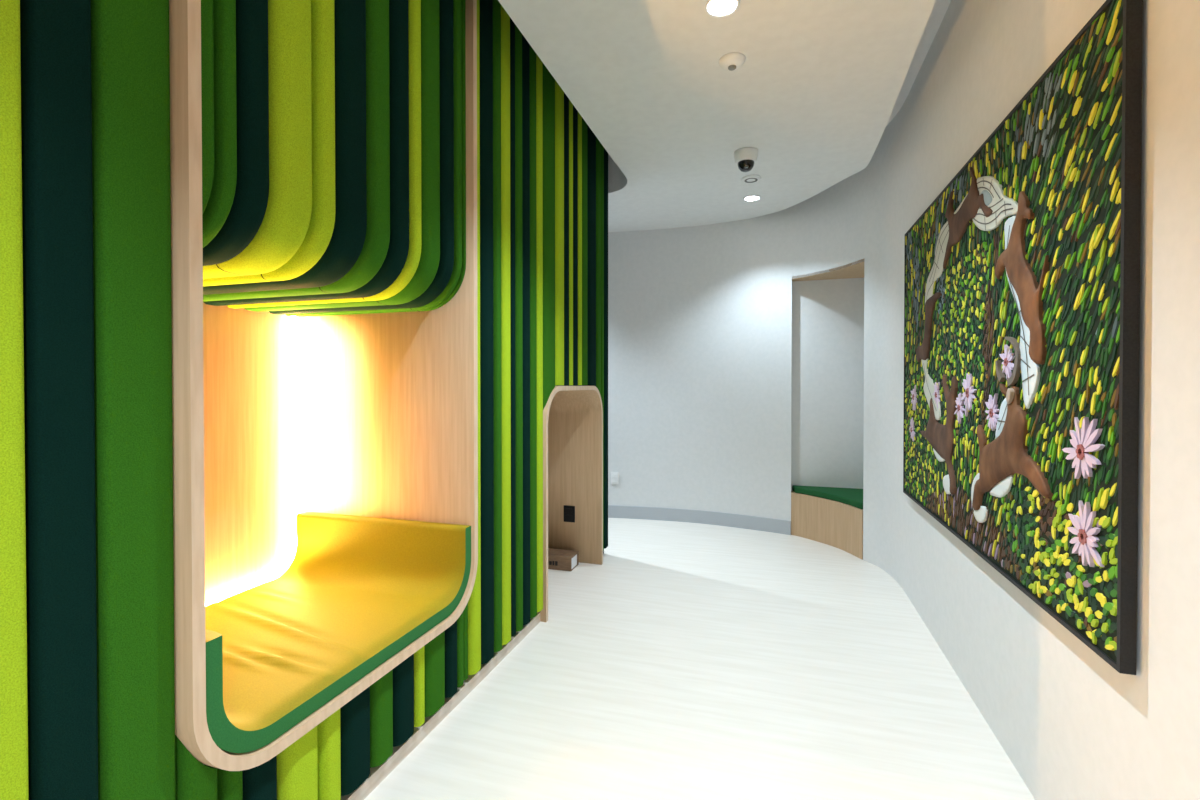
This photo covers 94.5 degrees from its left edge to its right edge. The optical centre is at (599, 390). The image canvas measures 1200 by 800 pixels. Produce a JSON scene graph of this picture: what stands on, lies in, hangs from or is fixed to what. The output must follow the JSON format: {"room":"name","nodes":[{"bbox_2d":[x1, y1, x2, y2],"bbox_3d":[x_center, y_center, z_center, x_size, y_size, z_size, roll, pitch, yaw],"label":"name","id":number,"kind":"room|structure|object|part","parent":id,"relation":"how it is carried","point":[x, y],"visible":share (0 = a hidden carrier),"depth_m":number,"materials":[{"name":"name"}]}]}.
{"room":"hallway","nodes":[
{"label":"hallway","id":0,"kind":"room"},
{"bbox_2d":[370,385,585,767],"bbox_3d":[-1.546,-0.368,1.752,1.595,3.200,5.420,0,1,17],"label":"wall","id":1,"kind":"structure","parent":0,"point":[555,385],"depth_m":4.14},
{"bbox_2d":[0,0,28,799],"bbox_3d":[-0.969,-0.397,0.843,0.053,3.117,0.132,0,1,17],"label":"strip","id":2,"kind":"object","parent":1,"relation":"attached to","point":[13,611],"visible":1,"depth_m":0.88,"materials":[{"name":"green fabric"}]},
{"bbox_2d":[20,0,97,799],"bbox_3d":[-0.934,-0.399,0.953,0.053,3.117,0.093,0,1,17],"label":"strip","id":3,"kind":"object","parent":1,"relation":"attached to","point":[56,89],"visible":0.95,"depth_m":0.94,"materials":[{"name":"green fabric"}]},
{"bbox_2d":[91,0,175,799],"bbox_3d":[-0.899,-0.400,1.063,0.053,3.117,0.134,0,1,17],"label":"strip","id":4,"kind":"object","parent":1,"relation":"attached to","point":[130,39],"visible":0.95,"depth_m":1.04,"materials":[{"name":"green fabric"}]},
{"bbox_2d":[175,735,216,799],"bbox_3d":[-0.864,0.923,1.187,0.053,0.470,0.092,0,1,17],"label":"strip","id":5,"kind":"object","parent":1,"relation":"attached to","point":[195,780],"visible":0.6,"depth_m":1.15,"materials":[{"name":"green fabric"}]},
{"bbox_2d":[217,768,242,799],"bbox_3d":[-0.843,0.996,1.260,0.050,0.322,0.054,0,1,17],"label":"strip","id":6,"kind":"object","parent":1,"relation":"attached to","point":[229,783],"visible":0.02,"depth_m":1.24,"materials":[{"name":"green fabric"}]},
{"bbox_2d":[242,755,276,799],"bbox_3d":[-0.819,1.007,1.332,0.053,0.298,0.093,0,1,17],"label":"strip","id":7,"kind":"object","parent":1,"relation":"attached to","point":[259,782],"visible":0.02,"depth_m":1.31,"materials":[{"name":"teal fabric"}]},
{"bbox_2d":[277,726,317,799],"bbox_3d":[-0.785,1.009,1.440,0.053,0.292,0.130,0,1,17],"label":"strip","id":8,"kind":"object","parent":1,"relation":"attached to","point":[297,765],"visible":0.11,"depth_m":1.41,"materials":[{"name":"fabric"}]},
{"bbox_2d":[169,0,477,770],"bbox_3d":[-1.082,-0.555,1.783,0.900,2.822,1.129,0,1,17],"label":"reading alcove","id":9,"kind":"object","parent":1,"relation":"attached to","point":[387,403],"depth_m":1.85,"materials":[{"name":"brown wood"}]},
{"bbox_3d":[-1.233,-1.134,1.295,0.842,1.653,0.059,0,1,17],"label":"felt strip","id":10,"kind":"part","parent":9,"relation":"part of","materials":[{"name":"green fabric"}]},
{"bbox_3d":[-1.216,-1.135,1.348,0.842,1.653,0.049,0,1,17],"label":"felt strip","id":11,"kind":"part","parent":9,"relation":"part of","materials":[{"name":"green fabric"}]},
{"bbox_3d":[-1.195,-1.135,1.415,0.842,1.653,0.087,0,1,17],"label":"felt strip","id":12,"kind":"part","parent":9,"relation":"part of","materials":[{"name":"teal fabric"}]},
{"bbox_3d":[-1.502,-0.558,1.915,0.020,2.805,1.109,0,1,17],"label":"panel","id":13,"kind":"part","parent":9,"relation":"part of","materials":[{"name":"brown wood"}]},
{"bbox_3d":[-1.161,-1.137,1.522,0.842,1.653,0.134,0,1,17],"label":"felt strip","id":14,"kind":"part","parent":9,"relation":"part of","materials":[{"name":"fabric"}]},
{"bbox_3d":[-1.482,0.244,1.917,0.014,1.128,1.051,0,1,17],"label":"led strip","id":15,"kind":"part","parent":9,"relation":"part of","materials":[{"name":"white plastic"}]},
{"bbox_3d":[-1.130,-1.138,1.621,0.842,1.653,0.069,0,1,17],"label":"felt strip","id":16,"kind":"part","parent":9,"relation":"part of","materials":[{"name":"fabric"}]},
{"bbox_3d":[-1.100,-1.139,1.718,0.842,1.653,0.129,0,1,17],"label":"felt strip","id":17,"kind":"part","parent":9,"relation":"part of","materials":[{"name":"teal fabric"}]},
{"bbox_3d":[-1.065,-1.140,1.828,0.842,1.653,0.098,0,1,17],"label":"felt strip","id":18,"kind":"part","parent":9,"relation":"part of","materials":[{"name":"green fabric"}]},
{"bbox_3d":[-1.036,-1.141,1.921,0.842,1.653,0.094,0,1,17],"label":"felt strip","id":19,"kind":"part","parent":9,"relation":"part of","materials":[{"name":"fabric"}]},
{"bbox_3d":[-1.012,-1.142,1.996,0.842,1.653,0.058,0,1,17],"label":"felt strip","id":20,"kind":"part","parent":9,"relation":"part of","materials":[{"name":"fabric"}]},
{"bbox_2d":[205,511,470,752],"bbox_3d":[-1.052,0.672,1.786,0.813,0.306,1.067,0,1,17],"label":"cushion","id":21,"kind":"object","parent":9,"relation":"on","point":[354,592],"visible":0.63,"depth_m":1.91,"materials":[{"name":"yellow fabric"}]},
{"bbox_3d":[-0.985,-1.143,2.081,0.842,1.653,0.118,0,1,17],"label":"felt strip","id":22,"kind":"part","parent":9,"relation":"part of","materials":[{"name":"fabric"}]},
{"bbox_3d":[-0.954,-1.143,2.179,0.842,1.653,0.084,0,1,17],"label":"felt strip","id":23,"kind":"part","parent":9,"relation":"part of","materials":[{"name":"fabric"}]},
{"bbox_3d":[-0.934,-1.144,2.243,0.842,1.653,0.044,0,1,17],"label":"felt strip","id":24,"kind":"part","parent":9,"relation":"part of","materials":[{"name":"green fabric"}]},
{"bbox_3d":[-0.924,-1.145,2.276,0.842,1.653,0.023,0,1,17],"label":"felt strip","id":25,"kind":"part","parent":9,"relation":"part of","materials":[{"name":"green fabric"}]},
{"bbox_2d":[317,709,340,799],"bbox_3d":[-0.754,1.008,1.538,0.053,0.292,0.071,0,1,17],"label":"strip","id":26,"kind":"object","parent":1,"relation":"attached to","point":[328,730],"visible":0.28,"depth_m":1.51,"materials":[{"name":"fabric"}]},
{"bbox_2d":[340,686,369,795],"bbox_3d":[-0.724,1.007,1.633,0.053,0.292,0.124,0,1,17],"label":"strip","id":27,"kind":"object","parent":1,"relation":"attached to","point":[354,715],"visible":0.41,"depth_m":1.60,"materials":[{"name":"teal fabric"}]},
{"bbox_2d":[370,669,392,766],"bbox_3d":[-0.690,1.006,1.741,0.053,0.292,0.099,0,1,17],"label":"strip","id":28,"kind":"object","parent":1,"relation":"attached to","point":[381,691],"visible":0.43,"depth_m":1.71,"materials":[{"name":"green fabric"}]},
{"bbox_2d":[393,654,413,746],"bbox_3d":[-0.658,1.005,1.841,0.053,0.292,0.108,0,1,17],"label":"strip","id":29,"kind":"object","parent":1,"relation":"attached to","point":[403,674],"visible":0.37,"depth_m":1.81,"materials":[{"name":"teal fabric"}]},
{"bbox_2d":[414,646,424,726],"bbox_3d":[-0.635,1.004,1.921,0.050,0.292,0.053,0,1,17],"label":"strip","id":30,"kind":"object","parent":1,"relation":"attached to","point":[419,661],"visible":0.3,"depth_m":1.90,"materials":[{"name":"green fabric"}]},
{"bbox_2d":[424,631,444,716],"bbox_3d":[-0.606,1.001,2.009,0.053,0.297,0.129,0,1,17],"label":"strip","id":31,"kind":"object","parent":1,"relation":"attached to","point":[434,651],"visible":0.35,"depth_m":1.98,"materials":[{"name":"green fabric"}]},
{"bbox_2d":[445,620,456,697],"bbox_3d":[-0.575,0.983,2.107,0.053,0.330,0.073,0,1,17],"label":"strip","id":32,"kind":"object","parent":1,"relation":"attached to","point":[451,632],"visible":0.34,"depth_m":2.08,"materials":[{"name":"teal fabric"}]},
{"bbox_2d":[457,612,463,686],"bbox_3d":[-0.559,0.955,2.168,0.046,0.385,0.049,0,1,17],"label":"strip","id":33,"kind":"object","parent":1,"relation":"attached to","point":[460,658],"visible":0.24,"depth_m":2.15,"materials":[{"name":"green fabric"}]},
{"bbox_2d":[463,603,467,679],"bbox_3d":[-0.548,0.901,2.213,0.039,0.492,0.041,0,1,17],"label":"strip","id":34,"kind":"object","parent":1,"relation":"attached to","point":[465,612],"visible":0.19,"depth_m":2.20,"materials":[{"name":"green fabric"}]},
{"bbox_2d":[341,551,603,799],"bbox_3d":[-0.779,1.209,1.522,0.037,0.050,5.410,0,1,17],"label":"baseboard","id":35,"kind":"structure","parent":1,"relation":"attached to","point":[378,774],"depth_m":2.01,"materials":[{"name":"brown wood"}]},
{"bbox_2d":[468,0,480,674],"bbox_3d":[-0.522,-0.412,2.260,0.053,3.117,0.086,0,1,17],"label":"strip","id":36,"kind":"object","parent":1,"relation":"attached to","point":[474,603],"visible":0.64,"depth_m":2.26,"materials":[{"name":"green fabric"}]},
{"bbox_2d":[479,0,493,664],"bbox_3d":[-0.491,-0.413,2.357,0.053,3.117,0.114,0,1,17],"label":"strip","id":37,"kind":"object","parent":1,"relation":"attached to","point":[485,6],"visible":0.68,"depth_m":2.33,"materials":[{"name":"green fabric"}]},
{"bbox_2d":[493,0,501,651],"bbox_3d":[-0.464,-0.414,2.443,0.053,3.117,0.063,0,1,17],"label":"strip","id":38,"kind":"object","parent":1,"relation":"attached to","point":[497,333],"visible":0.46,"depth_m":2.42,"materials":[{"name":"green fabric"}]},
{"bbox_2d":[501,5,510,644],"bbox_3d":[-0.440,-0.415,2.519,0.053,3.117,0.093,0,1,17],"label":"strip","id":39,"kind":"object","parent":1,"relation":"attached to","point":[505,18],"visible":0.55,"depth_m":2.50,"materials":[{"name":"green fabric"}]},
{"bbox_2d":[510,18,515,635],"bbox_3d":[-0.421,-0.416,2.590,0.047,3.117,0.050,0,1,17],"label":"strip","id":40,"kind":"object","parent":1,"relation":"attached to","point":[512,24],"visible":0.38,"depth_m":2.58,"materials":[{"name":"green fabric"}]},
{"bbox_2d":[515,25,522,631],"bbox_3d":[-0.400,-0.416,2.647,0.053,3.117,0.067,0,1,17],"label":"strip","id":41,"kind":"object","parent":1,"relation":"attached to","point":[518,35],"visible":0.42,"depth_m":2.62,"materials":[{"name":"green fabric"}]},
{"bbox_2d":[522,34,529,624],"bbox_3d":[-0.376,-0.417,2.722,0.053,3.117,0.086,0,1,17],"label":"strip","id":42,"kind":"object","parent":1,"relation":"attached to","point":[525,45],"visible":0.43,"depth_m":2.70,"materials":[{"name":"green fabric"}]},
{"bbox_2d":[530,46,536,617],"bbox_3d":[-0.351,-0.418,2.801,0.053,3.117,0.076,0,1,17],"label":"strip","id":43,"kind":"object","parent":1,"relation":"attached to","point":[533,241],"visible":0.34,"depth_m":2.78,"materials":[{"name":"green fabric"}]},
{"bbox_2d":[536,54,542,611],"bbox_3d":[-0.328,-0.419,2.876,0.053,3.117,0.077,0,1,17],"label":"strip","id":44,"kind":"object","parent":1,"relation":"attached to","point":[539,64],"visible":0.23,"depth_m":2.86,"materials":[{"name":"green fabric"}]},
{"bbox_2d":[543,64,554,408],"bbox_3d":[-0.286,-0.917,3.001,0.053,2.122,0.184,0,1,17],"label":"strip","id":45,"kind":"object","parent":1,"relation":"attached to","point":[548,79],"visible":0.38,"depth_m":2.96,"materials":[{"name":"green fabric"}]},
{"bbox_2d":[555,80,563,384],"bbox_3d":[-0.239,-1.005,3.149,0.053,1.950,0.125,0,1,17],"label":"strip","id":46,"kind":"object","parent":1,"relation":"attached to","point":[559,93],"visible":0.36,"depth_m":3.11,"materials":[{"name":"fabric"}]},
{"bbox_2d":[564,93,568,384],"bbox_3d":[-0.210,-1.006,3.242,0.053,1.949,0.065,0,1,17],"label":"strip","id":47,"kind":"object","parent":1,"relation":"attached to","point":[566,99],"visible":0.48,"depth_m":3.22,"materials":[{"name":"fabric"}]},
{"bbox_2d":[569,100,572,384],"bbox_3d":[-0.190,-1.007,3.306,0.053,1.949,0.065,0,1,17],"label":"strip","id":48,"kind":"object","parent":1,"relation":"attached to","point":[570,102],"visible":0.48,"depth_m":3.29,"materials":[{"name":"green fabric"}]},
{"bbox_2d":[540,386,602,621],"bbox_3d":[-0.601,0.590,3.546,0.985,1.245,1.010,0,1,17],"label":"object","id":49,"kind":"object","parent":1,"relation":"attached to","point":[572,415],"visible":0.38,"depth_m":3.90,"materials":[{"name":"brown wood"}]},
{"bbox_2d":[564,505,574,521],"bbox_3d":[-0.218,0.871,3.924,0.085,0.115,0.010,0,1,17],"label":"wall outlet","id":50,"kind":"object","parent":49,"relation":"attached to","point":[569,511],"visible":1,"depth_m":3.92,"materials":[{"name":"black plastic"}]},
{"bbox_2d":[566,508,571,519],"bbox_3d":[-0.219,0.871,3.921,0.046,0.078,0.004,0,1,17],"label":"socket","id":51,"kind":"object","parent":50,"relation":"attached to","point":[568,510],"depth_m":3.92,"materials":[{"name":"black plastic"}]},
{"bbox_2d":[573,105,577,384],"bbox_3d":[-0.167,-1.008,3.380,0.053,1.949,0.087,0,1,17],"label":"strip","id":52,"kind":"object","parent":1,"relation":"attached to","point":[575,112],"visible":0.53,"depth_m":3.36,"materials":[{"name":"fabric"}]},
{"bbox_2d":[578,112,581,384],"bbox_3d":[-0.142,-1.009,3.458,0.053,1.949,0.072,0,1,17],"label":"strip","id":53,"kind":"object","parent":1,"relation":"attached to","point":[579,115],"visible":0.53,"depth_m":3.44,"materials":[{"name":"green fabric"}]},
{"bbox_2d":[582,118,587,384],"bbox_3d":[-0.113,-1.010,3.549,0.053,1.949,0.116,0,1,17],"label":"strip","id":54,"kind":"object","parent":1,"relation":"attached to","point":[584,124],"visible":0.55,"depth_m":3.52,"materials":[{"name":"green fabric"}]},
{"bbox_2d":[586,125,595,385],"bbox_3d":[-0.067,-0.993,3.696,0.053,1.986,0.188,0,1,17],"label":"strip","id":55,"kind":"object","parent":1,"relation":"attached to","point":[591,138],"visible":0.35,"depth_m":3.65,"materials":[{"name":"green fabric"}]},
{"bbox_2d":[596,137,600,394],"bbox_3d":[-0.025,-0.926,3.830,0.053,2.122,0.086,0,1,17],"label":"strip","id":56,"kind":"object","parent":1,"relation":"attached to","point":[598,144],"visible":0.26,"depth_m":3.80,"materials":[{"name":"green fabric"}]},
{"bbox_2d":[601,144,603,550],"bbox_3d":[-0.001,-0.429,3.911,0.053,3.117,0.061,0,1,17],"label":"strip","id":57,"kind":"object","parent":1,"relation":"attached to","point":[602,147],"visible":0.24,"depth_m":3.89,"materials":[{"name":"green fabric"}]},
{"bbox_2d":[604,148,607,548],"bbox_3d":[0.026,-0.430,3.998,0.053,3.117,0.118,0,1,17],"label":"strip","id":58,"kind":"object","parent":1,"relation":"attached to","point":[605,151],"visible":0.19,"depth_m":3.97,"materials":[{"name":"green fabric"}]},
{"bbox_2d":[364,518,1034,799],"bbox_3d":[-0.177,1.248,2.114,4.400,0.040,6.900,0,1,17],"label":"floor","id":59,"kind":"structure","parent":0,"point":[698,661],"depth_m":2.26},
{"bbox_2d":[548,548,578,570],"bbox_3d":[-0.324,1.162,3.839,0.321,0.095,0.156,0,1,17],"label":"cardboard box","id":60,"kind":"object","parent":59,"relation":"on","point":[558,559],"visible":0.5,"depth_m":3.76,"materials":[{"name":"brown cardboard"}]},
{"bbox_2d":[791,491,862,559],"bbox_3d":[1.992,1.029,4.270,0.983,0.352,0.642,0,1,17],"label":"bench","id":61,"kind":"object","parent":59,"relation":"on","point":[839,525],"visible":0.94,"depth_m":4.33,"materials":[{"name":"brown wood"}]},
{"bbox_2d":[792,485,862,508],"bbox_3d":[1.999,0.829,4.280,0.956,0.048,0.609,0,1,17],"label":"bench cushion","id":62,"kind":"object","parent":61,"relation":"on","point":[850,496],"visible":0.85,"depth_m":4.39,"materials":[{"name":"green fabric"}]},
{"bbox_2d":[498,0,935,231],"bbox_3d":[-0.521,-1.603,2.019,3.382,0.293,6.569,0,1,17],"label":"ceiling","id":63,"kind":"structure","parent":0,"point":[816,89],"depth_m":2.70,"materials":[{"name":"paint"}]},
{"bbox_2d":[705,0,739,17],"bbox_3d":[0.461,-1.454,2.096,0.128,0.005,0.128,0,1,17],"label":"recessed light","id":64,"kind":"object","parent":63,"relation":"in","point":[713,8],"visible":1,"depth_m":2.10,"materials":[{"name":"white plastic"}]},
{"bbox_2d":[719,52,744,70],"bbox_3d":[0.584,-1.440,2.451,0.114,0.041,0.114,0,1,17],"label":"sensor","id":65,"kind":"object","parent":63,"relation":"attached to","point":[732,61],"visible":1,"depth_m":2.42,"materials":[{"name":"white plastic"}]},
{"bbox_2d":[734,147,757,171],"bbox_3d":[0.899,-1.411,3.419,0.142,0.119,0.142,0,1,17],"label":"security camera","id":66,"kind":"object","parent":63,"relation":"attached to","point":[745,158],"visible":1,"depth_m":3.38,"materials":[{"name":"white plastic"}]},
{"bbox_2d":[742,175,760,182],"bbox_3d":[1.047,-1.466,3.849,0.128,0.018,0.128,0,1,17],"label":"smoke detector","id":67,"kind":"object","parent":63,"relation":"attached to","point":[749,178],"visible":1,"depth_m":3.83,"materials":[{"name":"white plastic"}]},
{"bbox_2d":[743,195,760,201],"bbox_3d":[1.167,-1.476,4.260,0.128,0.005,0.128,0,1,17],"label":"recessed light","id":68,"kind":"object","parent":63,"relation":"in","point":[752,197],"visible":1,"depth_m":4.26,"materials":[{"name":"white plastic"}]},
{"bbox_2d":[608,94,908,592],"bbox_3d":[0.557,-0.400,4.723,3.696,3.200,0.969,0,1,34],"label":"wall","id":69,"kind":"structure","parent":0,"point":[700,317],"depth_m":4.83,"materials":[{"name":"paint"}]},
{"bbox_2d":[611,472,618,483],"bbox_3d":[0.138,0.820,5.219,0.075,0.115,0.010,0,1,17],"label":"wall outlet","id":70,"kind":"object","parent":69,"relation":"attached to","point":[614,475],"visible":1,"depth_m":5.21,"materials":[{"name":"white plastic"}]},
{"bbox_2d":[608,505,790,534],"bbox_3d":[0.199,1.139,5.101,2.935,0.115,0.251,0,1,14],"label":"baseboard","id":71,"kind":"structure","parent":69,"relation":"attached to","point":[630,512],"depth_m":5.00,"materials":[{"name":"grey paint"}]},
{"bbox_2d":[792,259,863,280],"bbox_3d":[1.998,-0.933,4.246,0.989,0.022,0.651,0,1,17],"label":"trim","id":72,"kind":"structure","parent":69,"relation":"attached to","point":[857,270],"depth_m":4.41,"materials":[{"name":"brown wood"}]},
{"bbox_2d":[791,395,791,467],"bbox_3d":[1.610,0.136,4.665,0.001,2.130,0.107,0,1,20],"label":"wall","id":73,"kind":"structure","parent":0,"point":[791,395],"depth_m":4.67,"materials":[{"name":"paint"}]},
{"bbox_2d":[791,278,863,490],"bbox_3d":[2.098,0.137,4.567,0.984,2.130,0.001,0,1,17],"label":"wall","id":74,"kind":"structure","parent":0,"point":[828,315],"depth_m":4.63,"materials":[{"name":"paint"}]},
{"bbox_2d":[886,0,951,125],"bbox_3d":[-0.177,-1.887,2.081,4.400,0.270,6.900,0,1,17],"label":"ceiling","id":75,"kind":"structure","parent":0,"point":[939,10],"depth_m":2.86,"materials":[{"name":"paint"}]},
{"bbox_2d":[906,0,1199,799],"bbox_3d":[1.048,-0.359,0.819,0.001,3.200,5.200,0,1,17],"label":"wall","id":76,"kind":"structure","parent":0,"point":[1073,726],"depth_m":1.32,"materials":[{"name":"paint"}]},
{"bbox_2d":[903,0,1142,674],"bbox_3d":[1.455,-0.148,2.215,0.049,1.501,2.137,0,1,17],"label":"painting","id":77,"kind":"object","parent":76,"relation":"attached to","point":[1022,274],"visible":1,"depth_m":1.54,"materials":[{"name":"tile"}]}
]}

